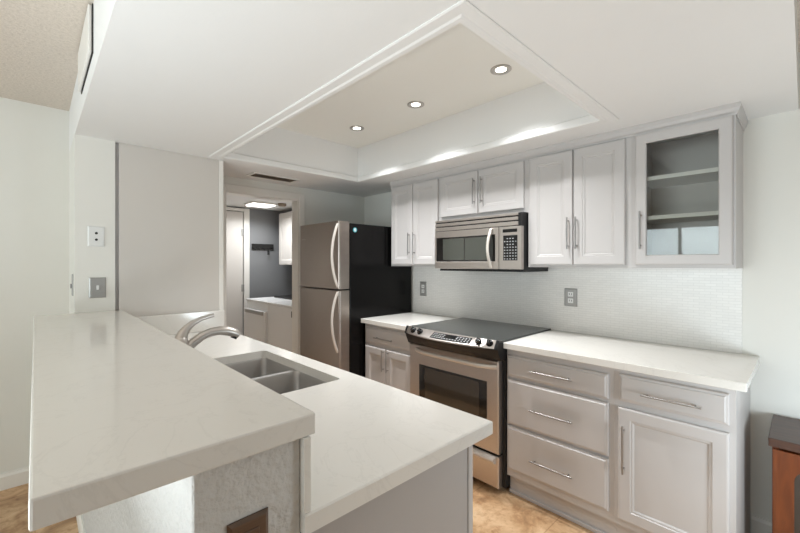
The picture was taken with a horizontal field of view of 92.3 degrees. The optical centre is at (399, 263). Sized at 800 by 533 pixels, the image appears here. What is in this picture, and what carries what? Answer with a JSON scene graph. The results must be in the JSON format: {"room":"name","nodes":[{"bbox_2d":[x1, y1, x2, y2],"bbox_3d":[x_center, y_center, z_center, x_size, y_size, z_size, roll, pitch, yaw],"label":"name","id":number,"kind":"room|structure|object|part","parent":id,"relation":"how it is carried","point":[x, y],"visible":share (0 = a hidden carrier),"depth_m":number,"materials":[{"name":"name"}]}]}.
{"room":"kitchen","nodes":[
{"label":"kitchen","id":0,"kind":"room"},
{"bbox_2d":[69,134,114,313],"bbox_3d":[-1.968,0.321,2.447,0.187,2.124,0.500,0,0,-44],"label":"wall column","id":1,"kind":"structure","parent":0,"point":[91,160],"depth_m":2.27,"materials":[{"name":"paint"}]},
{"bbox_2d":[70,274,72,295],"bbox_3d":[-1.966,0.128,2.298,0.014,0.130,0.070,0,0,-44],"label":"latch plate","id":2,"kind":"object","parent":1,"relation":"attached to","point":[71,285],"visible":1,"depth_m":2.28,"materials":[{"name":"metal"}]},
{"bbox_2d":[88,226,104,246],"bbox_3d":[-1.790,-0.161,2.265,0.080,0.118,0.008,0,0,-44],"label":"wall plate","id":3,"kind":"object","parent":1,"relation":"attached to","point":[96,235],"visible":1,"depth_m":2.26,"materials":[{"name":"white plastic"}]},
{"bbox_2d":[89,277,105,297],"bbox_3d":[-1.784,0.141,2.267,0.080,0.120,0.016,0,0,-44],"label":"wall plate","id":4,"kind":"object","parent":1,"relation":"attached to","point":[97,285],"visible":1,"depth_m":2.27,"materials":[{"name":"metal"}]},
{"bbox_2d":[0,97,363,473],"bbox_3d":[-2.810,0.102,2.075,6.784,2.560,0.120,0,0,-44],"label":"wall","id":5,"kind":"structure","parent":0,"point":[34,138],"depth_m":2.43,"materials":[{"name":"paint"}]},
{"bbox_2d":[0,466,28,490],"bbox_3d":[-3.720,1.332,1.118,4.145,0.100,0.014,0,0,-44],"label":"baseboard","id":6,"kind":"structure","parent":5,"relation":"attached to","point":[18,477],"depth_m":2.38,"materials":[{"name":"white wood"}]},
{"bbox_2d":[223,183,304,354],"bbox_3d":[-1.283,0.352,3.514,0.844,2.060,0.138,0,0,-44],"label":"trim","id":7,"kind":"structure","parent":5,"relation":"attached to","point":[298,200],"depth_m":3.72,"materials":[{"name":"white wood"}]},
{"bbox_2d":[82,439,299,532],"bbox_3d":[-1.021,0.855,1.467,0.186,1.056,2.224,0,0,-44],"label":"wall","id":8,"kind":"structure","parent":0,"point":[209,501],"depth_m":0.68,"materials":[{"name":"paint"}]},
{"bbox_2d":[76,514,85,532],"bbox_3d":[-1.262,1.337,1.574,0.014,0.090,2.711,0,0,-44],"label":"baseboard","id":9,"kind":"structure","parent":8,"relation":"attached to","point":[81,528],"depth_m":1.94,"materials":[{"name":"white wood"}]},
{"bbox_2d":[28,310,314,530],"bbox_3d":[-1.074,0.305,1.409,0.396,0.042,2.236,0,0,-44],"label":"bar","id":10,"kind":"object","parent":8,"relation":"on","point":[122,408],"visible":1,"depth_m":0.72,"materials":[{"name":"white stone"}]},
{"bbox_2d":[227,507,267,532],"bbox_3d":[-0.257,0.489,0.653,0.070,0.118,0.009,0,0,-44],"label":"wall plate","id":11,"kind":"object","parent":8,"relation":"attached to","point":[257,522],"visible":1,"depth_m":0.66,"materials":[{"name":"brown metal"}]},
{"bbox_2d":[246,526,258,532],"bbox_3d":[-0.255,0.468,0.651,0.034,0.030,0.003,0,0,-44],"label":"receptacle","id":12,"kind":"object","parent":11,"relation":"attached to","point":[249,529],"depth_m":0.65,"materials":[{"name":"brown metal"}]},
{"bbox_2d":[226,206,291,297],"bbox_3d":[-2.198,0.258,4.891,2.090,2.250,0.120,0,0,-44],"label":"wall","id":13,"kind":"structure","parent":0,"point":[268,278],"depth_m":5.18,"materials":[{"name":"paint"}]},
{"bbox_2d":[226,211,243,334],"bbox_3d":[-2.285,0.355,4.692,0.750,2.035,0.046,0,0,-44],"label":"door","id":14,"kind":"structure","parent":13,"relation":"in","point":[234,229],"depth_m":4.86,"materials":[{"name":"paint"}]},
{"bbox_2d":[226,207,249,335],"bbox_3d":[-2.297,0.335,4.694,0.915,2.095,0.030,0,0,-44],"label":"trim","id":15,"kind":"structure","parent":13,"relation":"attached to","point":[246,212],"depth_m":4.96,"materials":[{"name":"white wood"}]},
{"bbox_2d":[252,244,273,249],"bbox_3d":[-1.824,-0.221,5.126,0.295,0.084,0.054,0,0,-44],"label":"key rack","id":16,"kind":"object","parent":13,"relation":"attached to","point":[254,246],"visible":1,"depth_m":5.12,"materials":[{"name":"black plastic"}]},
{"bbox_2d":[279,211,291,264],"bbox_3d":[-1.046,-0.331,4.789,0.319,0.694,1.375,0,0,-44],"label":"upper cabinet","id":17,"kind":"object","parent":13,"relation":"attached to","point":[285,219],"visible":0.28,"depth_m":5.06,"materials":[{"name":"paint"}]},
{"bbox_2d":[226,195,291,211],"bbox_3d":[-1.640,-0.797,4.304,1.850,0.140,1.500,0,0,-44],"label":"ceiling","id":18,"kind":"structure","parent":0,"point":[231,200],"depth_m":4.57,"materials":[{"name":"paint"}]},
{"bbox_2d":[244,201,276,207],"bbox_3d":[-1.684,-0.712,4.648,0.300,0.030,0.260,0,0,-44],"label":"recessed light","id":19,"kind":"object","parent":18,"relation":"in","point":[252,203],"visible":1,"depth_m":4.61,"materials":[{"name":"white"}]},
{"bbox_2d":[246,203,274,207],"bbox_3d":[-1.684,-0.703,4.648,0.270,0.012,0.230,0,0,-44],"label":"diffuser","id":20,"kind":"object","parent":19,"relation":"attached to","point":[264,205],"depth_m":4.61,"materials":[{"name":"white plastic"}]},
{"bbox_2d":[278,203,285,206],"bbox_3d":[-1.430,-0.710,4.656,0.100,0.034,0.100,0,0,-44],"label":"smoke detector","id":21,"kind":"object","parent":18,"relation":"attached to","point":[279,204],"visible":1,"depth_m":4.62,"materials":[{"name":"beige plastic"}]},
{"bbox_2d":[0,477,593,532],"bbox_3d":[-0.829,1.433,-0.098,6.964,0.100,9.300,0,0,-44],"label":"floor","id":22,"kind":"structure","parent":0,"point":[495,510],"depth_m":2.11,"materials":[{"name":"tile"}]},
{"bbox_2d":[115,143,222,316],"bbox_3d":[-1.671,0.321,2.729,0.632,2.123,0.499,0,0,-44],"label":"wall panel","id":23,"kind":"object","parent":22,"relation":"on","point":[169,205],"visible":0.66,"depth_m":2.52,"materials":[{"name":"paint"}]},
{"bbox_3d":[-1.509,-0.736,2.551,0.582,0.011,0.011,0,0,-44],"label":"rail","id":24,"kind":"part","parent":23,"relation":"part of","materials":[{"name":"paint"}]},
{"bbox_3d":[-1.286,0.321,2.761,0.030,2.123,0.015,0,0,-44],"label":"edge trim","id":25,"kind":"part","parent":23,"relation":"part of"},
{"bbox_2d":[245,297,288,343],"bbox_3d":[-1.467,0.904,4.703,0.678,0.956,0.596,0,0,-44],"label":"cabinet","id":26,"kind":"object","parent":22,"relation":"on","point":[256,312],"visible":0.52,"depth_m":4.45,"materials":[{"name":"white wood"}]},
{"bbox_3d":[-1.705,0.561,4.473,0.014,0.042,0.495,0,0,-44],"label":"handle","id":27,"kind":"part","parent":26,"relation":"part of","materials":[{"name":"metal"}]},
{"bbox_3d":[-1.689,0.920,4.488,0.030,0.765,0.565,0,0,-44],"label":"door","id":28,"kind":"part","parent":26,"relation":"part of","materials":[{"name":"white wood"}]},
{"bbox_3d":[-1.452,0.439,4.717,0.639,0.026,0.596,0,0,-44],"label":"lid","id":29,"kind":"part","parent":26,"relation":"part of","materials":[{"name":"white stone"}]},
{"bbox_2d":[274,295,291,299],"bbox_3d":[-1.338,0.416,4.763,0.260,0.018,0.450,0,0,-44],"label":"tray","id":30,"kind":"object","parent":26,"relation":"on","point":[289,297],"visible":0.48,"depth_m":4.77,"materials":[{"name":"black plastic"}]},
{"bbox_2d":[268,300,291,351],"bbox_3d":[-1.042,0.904,4.282,0.643,0.956,0.591,0,0,-44],"label":"cabinet","id":31,"kind":"object","parent":22,"relation":"on","point":[279,312],"visible":0.27,"depth_m":4.08,"materials":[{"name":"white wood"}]},
{"bbox_3d":[-1.041,0.439,4.284,0.639,0.026,0.591,0,0,-44],"label":"lid","id":32,"kind":"part","parent":31,"relation":"part of","materials":[{"name":"white ceramic"}]},
{"bbox_2d":[300,221,410,376],"bbox_3d":[-0.438,0.515,3.638,0.904,1.734,0.645,0,0,-44],"label":"refrigerator","id":33,"kind":"object","parent":22,"relation":"on","point":[347,274],"visible":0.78,"depth_m":3.32,"materials":[{"name":"metal"}]},
{"bbox_3d":[-0.683,0.752,3.406,0.102,1.060,0.644,0,0,-44],"label":"door","id":34,"kind":"part","parent":33,"relation":"part of","materials":[{"name":"metal"}]},
{"bbox_3d":[-0.683,-0.071,3.406,0.102,0.562,0.644,0,0,-44],"label":"freezer door","id":35,"kind":"part","parent":33,"relation":"part of","materials":[{"name":"metal"}]},
{"bbox_3d":[-0.533,0.480,3.138,0.078,0.505,0.020,0,0,-39],"label":"handle","id":36,"kind":"part","parent":33,"relation":"part of","materials":[{"name":"metal"}]},
{"bbox_3d":[-0.533,-0.069,3.138,0.078,0.532,0.020,0,0,-39],"label":"handle","id":37,"kind":"part","parent":33,"relation":"part of","materials":[{"name":"metal"}]},
{"bbox_2d":[300,445,472,532],"bbox_3d":[-0.744,0.945,1.733,0.552,0.875,2.202,0,0,-44],"label":"base cabinet","id":38,"kind":"object","parent":22,"relation":"on","point":[439,499],"visible":0.02,"depth_m":0.99,"materials":[{"name":"paint"}]},
{"bbox_2d":[170,332,492,532],"bbox_3d":[-0.722,0.487,1.741,0.624,0.038,2.240,0,0,-44],"label":"countertop","id":39,"kind":"structure","parent":38,"relation":"on","point":[370,437],"depth_m":1.09,"materials":[{"name":"white stone"}]},
{"bbox_2d":[136,310,223,334],"bbox_3d":[-1.483,0.400,2.550,0.606,0.136,0.015,0,0,-44],"label":"backsplash strip","id":40,"kind":"object","parent":39,"relation":"on","point":[170,324],"visible":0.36,"depth_m":2.56,"materials":[{"name":"white stone"}]},
{"bbox_2d":[174,313,240,347],"bbox_3d":[-0.818,0.341,1.637,0.273,0.253,0.064,0,0,-44],"label":"faucet","id":41,"kind":"object","parent":39,"relation":"on","point":[182,335],"visible":0.64,"depth_m":1.61,"materials":[{"name":"silver metal"}]},
{"bbox_3d":[-0.853,0.266,1.603,0.155,0.102,0.044,0,0,-44],"label":"lever","id":42,"kind":"part","parent":41,"relation":"part of","materials":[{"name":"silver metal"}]},
{"bbox_3d":[-0.809,0.331,1.645,0.248,0.118,0.039,0,0,-44],"label":"spout","id":43,"kind":"part","parent":41,"relation":"part of","materials":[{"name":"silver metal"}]},
{"bbox_2d":[224,358,326,393],"bbox_3d":[-0.639,0.602,1.672,0.471,0.190,0.739,0,0,-44],"label":"sink","id":44,"kind":"object","parent":39,"relation":"in","point":[280,378],"visible":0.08,"depth_m":1.80,"materials":[{"name":"metal"}]},
{"bbox_3d":[-0.772,0.602,1.812,0.471,0.190,0.353,0,0,-44],"label":"bowl","id":45,"kind":"part","parent":44,"relation":"part of","materials":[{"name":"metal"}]},
{"bbox_3d":[-0.517,0.602,1.544,0.471,0.190,0.386,0,0,-44],"label":"bowl","id":46,"kind":"part","parent":44,"relation":"part of","materials":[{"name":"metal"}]},
{"bbox_2d":[300,436,310,513],"bbox_3d":[-0.938,0.397,1.525,0.014,0.142,2.220,0,0,-44],"label":"backsplash strip","id":47,"kind":"object","parent":39,"relation":"on","point":[305,442],"visible":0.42,"depth_m":0.72,"materials":[{"name":"white stone"}]},
{"bbox_2d":[365,323,409,392],"bbox_3d":[0.106,0.944,3.281,0.653,0.877,0.589,0,0,-44],"label":"base cabinet","id":48,"kind":"object","parent":22,"relation":"on","point":[387,350],"visible":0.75,"depth_m":3.06,"materials":[{"name":"paint"}]},
{"bbox_3d":[-0.202,0.963,3.189,0.019,0.540,0.258,0,0,-44],"label":"door","id":49,"kind":"part","parent":48,"relation":"part of","materials":[{"name":"paint"}]},
{"bbox_3d":[-0.101,0.598,3.083,0.019,0.126,0.550,0,0,-44],"label":"drawer","id":50,"kind":"part","parent":48,"relation":"part of","materials":[{"name":"paint"}]},
{"bbox_3d":[-0.010,0.963,2.987,0.019,0.540,0.284,0,0,-44],"label":"door","id":51,"kind":"part","parent":48,"relation":"part of","materials":[{"name":"paint"}]},
{"bbox_2d":[361,312,455,330],"bbox_3d":[0.106,0.486,3.287,0.646,0.036,0.603,0,0,-44],"label":"countertop","id":52,"kind":"structure","parent":48,"relation":"on","point":[396,321],"depth_m":3.23,"materials":[{"name":"white stone"}]},
{"bbox_2d":[405,318,550,488],"bbox_3d":[0.528,0.913,2.737,0.775,0.939,0.774,0,0,-44],"label":"stove","id":53,"kind":"object","parent":22,"relation":"on","point":[458,363],"visible":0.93,"depth_m":2.44,"materials":[{"name":"silver metal"}]},
{"bbox_3d":[0.305,0.477,2.525,0.160,0.046,0.772,0,0,-44],"label":"control panel","id":54,"kind":"part","parent":53,"relation":"part of","materials":[{"name":"metal"}]},
{"bbox_3d":[0.332,0.880,2.547,0.001,0.294,0.458,0,0,-44],"label":"glass","id":55,"kind":"part","parent":53,"relation":"part of","materials":[{"name":"grey glass"}]},
{"bbox_3d":[0.344,0.863,2.572,0.045,0.560,0.746,0,0,-44],"label":"oven door","id":56,"kind":"part","parent":53,"relation":"part of","materials":[{"name":"metal"}]},
{"bbox_3d":[0.330,0.617,2.511,0.068,0.028,0.675,0,0,-44],"label":"handle","id":57,"kind":"part","parent":53,"relation":"part of","materials":[{"name":"metal"}]},
{"bbox_3d":[0.473,0.468,2.314,0.042,0.040,0.044,0,0,-44],"label":"knob","id":58,"kind":"part","parent":53,"relation":"part of","materials":[{"name":"black plastic"}]},
{"bbox_2d":[412,318,550,341],"bbox_3d":[0.565,0.463,2.772,0.658,0.010,0.772,0,0,-44],"label":"cooktop","id":59,"kind":"object","parent":53,"relation":"in","point":[494,331],"depth_m":2.72,"materials":[{"name":"black glass"}]},
{"bbox_3d":[0.319,1.181,2.548,0.029,0.042,0.706,0,0,-44],"label":"handle","id":60,"kind":"part","parent":53,"relation":"part of","materials":[{"name":"metal"}]},
{"bbox_3d":[0.344,1.252,2.572,0.043,0.190,0.746,0,0,-44],"label":"drawer","id":61,"kind":"part","parent":53,"relation":"part of","materials":[{"name":"metal"}]},
{"bbox_3d":[0.528,0.469,2.274,0.040,0.042,0.044,0,0,-44],"label":"knob","id":62,"kind":"part","parent":53,"relation":"part of","materials":[{"name":"black plastic"}]},
{"bbox_2d":[507,349,616,532],"bbox_3d":[1.049,0.944,2.289,0.653,0.877,0.590,0,0,-44],"label":"base cabinet","id":63,"kind":"object","parent":22,"relation":"on","point":[560,412],"visible":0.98,"depth_m":2.05,"materials":[{"name":"paint"}]},
{"bbox_3d":[0.814,1.113,2.084,0.030,0.009,0.235,0,0,-44],"label":"handle","id":64,"kind":"part","parent":63,"relation":"part of","materials":[{"name":"silver metal"}]},
{"bbox_3d":[0.814,0.829,2.084,0.030,0.009,0.235,0,0,-44],"label":"handle","id":65,"kind":"part","parent":63,"relation":"part of","materials":[{"name":"silver metal"}]},
{"bbox_3d":[0.814,0.608,2.084,0.030,0.009,0.235,0,0,-44],"label":"handle","id":66,"kind":"part","parent":63,"relation":"part of","materials":[{"name":"silver metal"}]},
{"bbox_3d":[0.835,1.093,2.097,0.019,0.259,0.558,0,0,-44],"label":"drawer","id":67,"kind":"part","parent":63,"relation":"part of","materials":[{"name":"paint"}]},
{"bbox_3d":[0.835,0.818,2.097,0.019,0.265,0.558,0,0,-44],"label":"drawer","id":68,"kind":"part","parent":63,"relation":"part of","materials":[{"name":"paint"}]},
{"bbox_3d":[0.835,0.607,2.097,0.019,0.124,0.558,0,0,-44],"label":"drawer","id":69,"kind":"part","parent":63,"relation":"part of","materials":[{"name":"paint"}]},
{"bbox_2d":[503,330,759,391],"bbox_3d":[1.219,0.486,2.115,0.646,0.036,1.078,0,0,-44],"label":"countertop","id":70,"kind":"structure","parent":63,"relation":"on","point":[727,370],"depth_m":1.94,"materials":[{"name":"white stone"}]},
{"bbox_2d":[614,369,749,532],"bbox_3d":[1.407,0.944,1.911,0.653,0.877,0.450,0,0,-44],"label":"base cabinet","id":71,"kind":"object","parent":22,"relation":"on","point":[682,448],"visible":0.98,"depth_m":1.71,"materials":[{"name":"paint"}]},
{"bbox_3d":[1.059,0.884,1.825,0.030,0.226,0.009,0,0,-44],"label":"handle","id":72,"kind":"part","parent":71,"relation":"part of","materials":[{"name":"silver metal"}]},
{"bbox_3d":[1.187,0.605,1.691,0.030,0.009,0.222,0,0,-44],"label":"handle","id":73,"kind":"part","parent":71,"relation":"part of","materials":[{"name":"silver metal"}]},
{"bbox_3d":[1.200,0.962,1.714,0.019,0.541,0.410,0,0,-44],"label":"door","id":74,"kind":"part","parent":71,"relation":"part of","materials":[{"name":"paint"}]},
{"bbox_3d":[1.200,0.596,1.713,0.019,0.129,0.408,0,0,-44],"label":"drawer","id":75,"kind":"part","parent":71,"relation":"part of","materials":[{"name":"paint"}]},
{"bbox_2d":[768,415,799,532],"bbox_3d":[2.067,1.062,1.386,0.377,0.640,1.052,0,0,-44],"label":"sideboard","id":76,"kind":"object","parent":22,"relation":"on","point":[784,433],"visible":1,"depth_m":1.61,"materials":[{"name":"brown wood"}]},
{"bbox_3d":[1.761,1.046,1.449,0.020,0.523,0.506,0,0,-44],"label":"door","id":77,"kind":"part","parent":76,"relation":"part of","materials":[{"name":"brown wood"}]},
{"bbox_3d":[1.761,1.046,1.449,0.004,0.423,0.406,0,0,-44],"label":"glass pane","id":78,"kind":"part","parent":76,"relation":"part of","materials":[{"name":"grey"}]},
{"bbox_2d":[0,0,799,147],"bbox_3d":[-0.271,-1.097,-0.685,6.664,0.160,7.380,0,0,-44],"label":"ceiling","id":79,"kind":"structure","parent":0,"point":[450,73],"depth_m":2.14,"materials":[{"name":"paint"}]},
{"bbox_2d":[350,126,363,130],"bbox_3d":[-0.329,-1.032,2.934,0.110,0.006,0.110,0,0,-44],"label":"recessed light","id":80,"kind":"object","parent":79,"relation":"in","point":[354,128],"visible":1,"depth_m":2.93,"materials":[{"name":"silver metal"}]},
{"bbox_2d":[407,101,423,107],"bbox_3d":[0.102,-1.032,2.497,0.110,0.006,0.110,0,0,-44],"label":"recessed light","id":81,"kind":"object","parent":79,"relation":"in","point":[413,104],"visible":1,"depth_m":2.49,"materials":[{"name":"silver metal"}]},
{"bbox_2d":[490,64,511,74],"bbox_3d":[0.538,-1.032,2.047,0.110,0.006,0.110,0,0,-44],"label":"recessed light","id":82,"kind":"object","parent":79,"relation":"in","point":[500,69],"visible":1,"depth_m":2.04,"materials":[{"name":"silver metal"}]},
{"bbox_3d":[0.538,-1.032,2.047,0.058,0.005,0.058,0,0,-44],"label":"bulb","id":83,"kind":"part","parent":82,"relation":"part of","materials":[{"name":"white glass"}]},
{"bbox_2d":[69,0,797,196],"bbox_3d":[-0.145,-0.960,2.207,2.499,0.436,3.360,0,0,-44],"label":"ceiling","id":84,"kind":"structure","parent":0,"point":[189,77],"depth_m":1.47,"materials":[{"name":"paint"}]},
{"bbox_2d":[78,3,92,93],"bbox_3d":[-1.372,-0.916,1.672,0.016,0.191,0.505,0,0,-44],"label":"access panel","id":85,"kind":"object","parent":84,"relation":"attached to","point":[85,53],"visible":1,"depth_m":1.58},
{"bbox_2d":[245,172,299,182],"bbox_3d":[-1.089,-0.738,3.310,0.420,0.006,0.170,0,0,-44],"label":"ceiling vent","id":86,"kind":"object","parent":84,"relation":"in","point":[253,174],"visible":1,"depth_m":3.30,"materials":[{"name":"white metal"}]},
{"bbox_2d":[209,0,618,183],"bbox_3d":[-0.097,-0.755,2.305,1.299,0.048,2.170,0,0,-44],"label":"trim","id":87,"kind":"structure","parent":84,"relation":"attached to","point":[464,12],"depth_m":1.67,"materials":[{"name":"paint"}]},
{"bbox_2d":[364,52,799,532],"bbox_3d":[2.186,0.102,1.649,0.128,2.560,7.380,0,0,-44],"label":"wall","id":88,"kind":"structure","parent":0,"point":[701,308],"depth_m":2.04,"materials":[{"name":"paint"}]},
{"bbox_2d":[391,178,440,265],"bbox_3d":[0.218,-0.359,3.375,0.360,0.764,0.587,0,0,-44],"label":"upper cabinet","id":89,"kind":"object","parent":88,"relation":"attached to","point":[415,207],"visible":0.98,"depth_m":3.25,"materials":[{"name":"paint"}]},
{"bbox_3d":[0.020,-0.336,3.381,0.019,0.687,0.265,0,0,-44],"label":"door","id":90,"kind":"part","parent":89,"relation":"part of","materials":[{"name":"paint"}]},
{"bbox_3d":[0.210,-0.336,3.180,0.019,0.687,0.277,0,0,-44],"label":"door","id":91,"kind":"part","parent":89,"relation":"part of","materials":[{"name":"paint"}]},
{"bbox_2d":[420,281,426,295],"bbox_3d":[0.217,0.236,3.620,0.009,0.135,0.084,0,0,-44],"label":"wall plate","id":92,"kind":"object","parent":88,"relation":"attached to","point":[423,285],"visible":1,"depth_m":3.61,"materials":[{"name":"metal"}]},
{"bbox_2d":[441,159,527,219],"bbox_3d":[0.680,-0.540,2.889,0.360,0.402,0.751,0,0,-44],"label":"upper cabinet","id":93,"kind":"object","parent":88,"relation":"attached to","point":[499,189],"visible":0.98,"depth_m":2.74,"materials":[{"name":"paint"}]},
{"bbox_3d":[0.448,-0.522,2.929,0.019,0.314,0.350,0,0,-44],"label":"door","id":94,"kind":"part","parent":93,"relation":"part of","materials":[{"name":"paint"}]},
{"bbox_3d":[0.534,-0.529,2.803,0.030,0.190,0.009,0,0,-44],"label":"handle","id":95,"kind":"part","parent":93,"relation":"part of","materials":[{"name":"silver metal"}]},
{"bbox_3d":[0.580,-0.529,2.755,0.030,0.190,0.009,0,0,-44],"label":"handle","id":96,"kind":"part","parent":93,"relation":"part of","materials":[{"name":"silver metal"}]},
{"bbox_2d":[435,212,547,271],"bbox_3d":[0.649,-0.142,2.859,0.432,0.392,0.739,0,0,-44],"label":"microwave","id":97,"kind":"object","parent":93,"relation":"attached to","point":[492,243],"visible":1,"depth_m":2.69,"materials":[{"name":"silver metal"}]},
{"bbox_3d":[0.473,-0.107,2.805,0.001,0.160,0.415,0,0,-44],"label":"glass","id":98,"kind":"part","parent":97,"relation":"part of","materials":[{"name":"grey glass"}]},
{"bbox_3d":[0.481,-0.104,2.815,0.032,0.284,0.571,0,0,-44],"label":"door","id":99,"kind":"part","parent":97,"relation":"part of","materials":[{"name":"metal"}]},
{"bbox_3d":[0.609,-0.105,2.624,0.049,0.277,0.022,0,0,-34],"label":"handle","id":100,"kind":"part","parent":97,"relation":"part of","materials":[{"name":"metal"}]},
{"bbox_3d":[0.737,-0.104,2.546,0.032,0.284,0.165,0,0,-44],"label":"control panel","id":101,"kind":"part","parent":97,"relation":"part of","materials":[{"name":"metal"}]},
{"bbox_3d":[0.696,-0.522,2.668,0.019,0.314,0.358,0,0,-44],"label":"door","id":102,"kind":"part","parent":93,"relation":"part of","materials":[{"name":"paint"}]},
{"bbox_2d":[390,101,747,187],"bbox_3d":[0.850,-0.715,2.733,0.328,0.052,2.392,0,0,-44],"label":"trim","id":103,"kind":"structure","parent":88,"relation":"attached to","point":[736,108],"depth_m":2.20,"materials":[{"name":"paint"}]},
{"bbox_2d":[565,288,576,306],"bbox_3d":[1.165,0.231,2.623,0.009,0.122,0.086,0,0,-44],"label":"wall plate","id":104,"kind":"object","parent":88,"relation":"attached to","point":[570,294],"visible":1,"depth_m":2.62,"materials":[{"name":"metal"}]},
{"bbox_2d":[528,137,632,267],"bbox_3d":[1.149,-0.359,2.396,0.360,0.764,0.608,0,0,-44],"label":"upper cabinet","id":105,"kind":"object","parent":88,"relation":"attached to","point":[580,200],"visible":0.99,"depth_m":2.26,"materials":[{"name":"paint"}]},
{"bbox_3d":[0.944,-0.338,2.408,0.019,0.691,0.274,0,0,-44],"label":"door","id":106,"kind":"part","parent":105,"relation":"part of","materials":[{"name":"paint"}]},
{"bbox_3d":[1.005,-0.182,2.307,0.030,0.190,0.009,0,0,-44],"label":"handle","id":107,"kind":"part","parent":105,"relation":"part of","materials":[{"name":"silver metal"}]},
{"bbox_3d":[1.040,-0.182,2.271,0.030,0.190,0.009,0,0,-44],"label":"handle","id":108,"kind":"part","parent":105,"relation":"part of","materials":[{"name":"silver metal"}]},
{"bbox_3d":[1.138,-0.338,2.204,0.019,0.691,0.278,0,0,-44],"label":"door","id":109,"kind":"part","parent":105,"relation":"part of","materials":[{"name":"paint"}]},
{"bbox_2d":[633,115,742,268],"bbox_3d":[1.504,-0.359,2.022,0.360,0.764,0.423,0,0,-44],"label":"upper cabinet","id":110,"kind":"object","parent":88,"relation":"attached to","point":[688,179],"visible":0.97,"depth_m":2.06,"materials":[{"name":"paint"}]},
{"bbox_3d":[1.268,-0.177,2.030,0.030,0.200,0.009,0,0,-44],"label":"handle","id":111,"kind":"part","parent":110,"relation":"part of","materials":[{"name":"silver metal"}]},
{"bbox_2d":[647,211,718,223],"bbox_3d":[1.527,-0.244,2.043,0.280,0.020,0.384,0,0,-44],"label":"shelf","id":112,"kind":"object","parent":110,"relation":"attached to","point":[709,217],"depth_m":2.03,"materials":[{"name":"white wood"}]},
{"bbox_2d":[647,167,718,188],"bbox_3d":[1.527,-0.454,2.043,0.280,0.020,0.384,0,0,-44],"label":"shelf","id":113,"kind":"object","parent":110,"relation":"attached to","point":[710,176],"depth_m":2.05,"materials":[{"name":"white wood"}]},
{"bbox_2d":[752,514,771,532],"bbox_3d":[3.240,1.332,0.447,0.014,0.100,4.185,0,0,-44],"label":"baseboard","id":114,"kind":"structure","parent":88,"relation":"attached to","point":[759,524],"depth_m":1.94,"materials":[{"name":"white wood"}]}
]}

